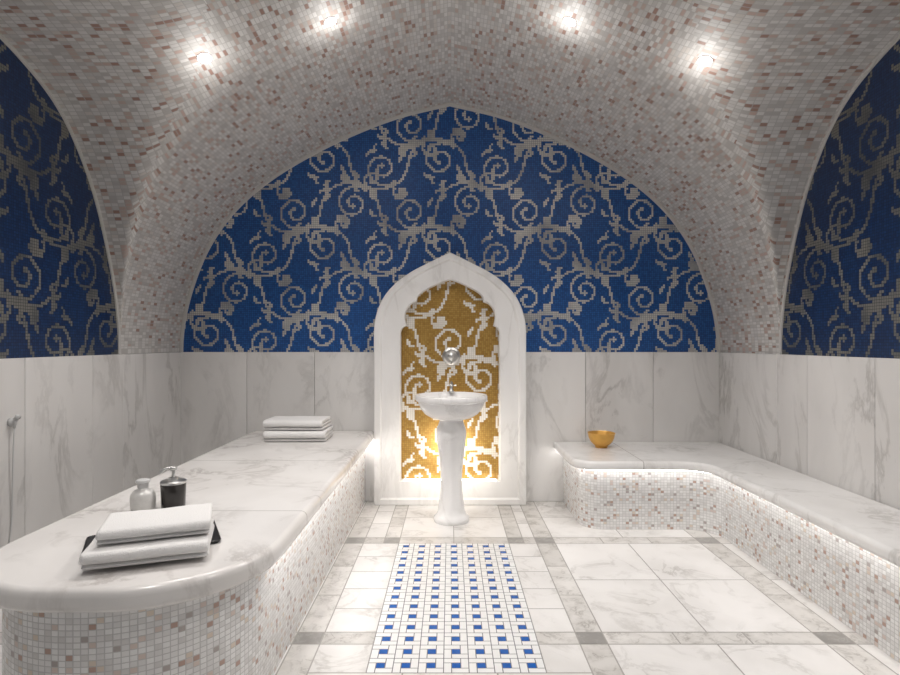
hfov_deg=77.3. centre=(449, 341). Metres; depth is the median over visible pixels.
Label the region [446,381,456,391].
faucet
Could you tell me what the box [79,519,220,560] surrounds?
serving tray
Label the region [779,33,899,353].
trim
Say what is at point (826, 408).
wall
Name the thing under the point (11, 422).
shower
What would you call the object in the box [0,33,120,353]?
trim
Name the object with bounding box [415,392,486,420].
basin
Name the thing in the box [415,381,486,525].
washbasin
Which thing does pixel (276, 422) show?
folded towel
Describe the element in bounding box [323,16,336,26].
ceiling spotlight
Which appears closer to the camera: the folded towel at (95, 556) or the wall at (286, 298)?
the folded towel at (95, 556)
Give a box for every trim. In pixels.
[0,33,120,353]
[179,103,720,351]
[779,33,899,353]
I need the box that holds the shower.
[7,414,20,542]
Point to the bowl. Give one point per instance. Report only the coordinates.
(600, 439)
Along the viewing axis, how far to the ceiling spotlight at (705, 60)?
2.97 m
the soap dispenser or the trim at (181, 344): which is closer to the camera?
the soap dispenser
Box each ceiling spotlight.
[196,52,212,63]
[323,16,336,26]
[563,16,576,26]
[697,55,712,66]
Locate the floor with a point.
(528, 589)
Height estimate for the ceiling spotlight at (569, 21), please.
0.042 m
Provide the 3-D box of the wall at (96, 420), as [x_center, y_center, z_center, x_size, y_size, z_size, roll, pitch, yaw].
[-2.199,-0.154,2.150,0.018,2.908,4.900,0,0,0]
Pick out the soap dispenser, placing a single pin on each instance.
(173, 488)
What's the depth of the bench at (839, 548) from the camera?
3.32 m
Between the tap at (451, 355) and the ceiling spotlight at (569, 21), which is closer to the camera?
the ceiling spotlight at (569, 21)
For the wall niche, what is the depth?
4.49 m
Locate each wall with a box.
[0,39,180,547]
[181,107,718,500]
[719,39,899,509]
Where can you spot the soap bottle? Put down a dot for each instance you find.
(143, 497)
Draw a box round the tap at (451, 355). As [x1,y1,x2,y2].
[442,347,459,364]
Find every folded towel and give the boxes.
[80,525,213,569]
[96,503,211,544]
[263,416,331,429]
[263,426,333,441]
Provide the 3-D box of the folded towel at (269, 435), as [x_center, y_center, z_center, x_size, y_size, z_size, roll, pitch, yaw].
[-1.120,0.679,4.181,0.454,0.077,0.324,0,0,-1]
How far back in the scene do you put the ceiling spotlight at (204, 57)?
2.97 m
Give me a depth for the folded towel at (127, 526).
1.87 m
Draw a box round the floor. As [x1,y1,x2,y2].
[0,501,899,674]
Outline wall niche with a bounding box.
[374,253,525,504]
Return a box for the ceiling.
[0,0,899,353]
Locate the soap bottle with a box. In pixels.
[129,478,155,510]
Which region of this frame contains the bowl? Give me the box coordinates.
[587,430,615,447]
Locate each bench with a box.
[0,431,373,674]
[554,442,899,662]
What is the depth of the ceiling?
3.39 m
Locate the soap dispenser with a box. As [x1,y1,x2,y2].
[160,466,186,507]
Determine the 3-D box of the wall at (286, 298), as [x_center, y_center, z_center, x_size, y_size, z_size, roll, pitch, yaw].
[0.000,-0.327,4.591,4.416,3.253,0.018,0,0,0]
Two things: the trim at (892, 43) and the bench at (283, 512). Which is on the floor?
the bench at (283, 512)

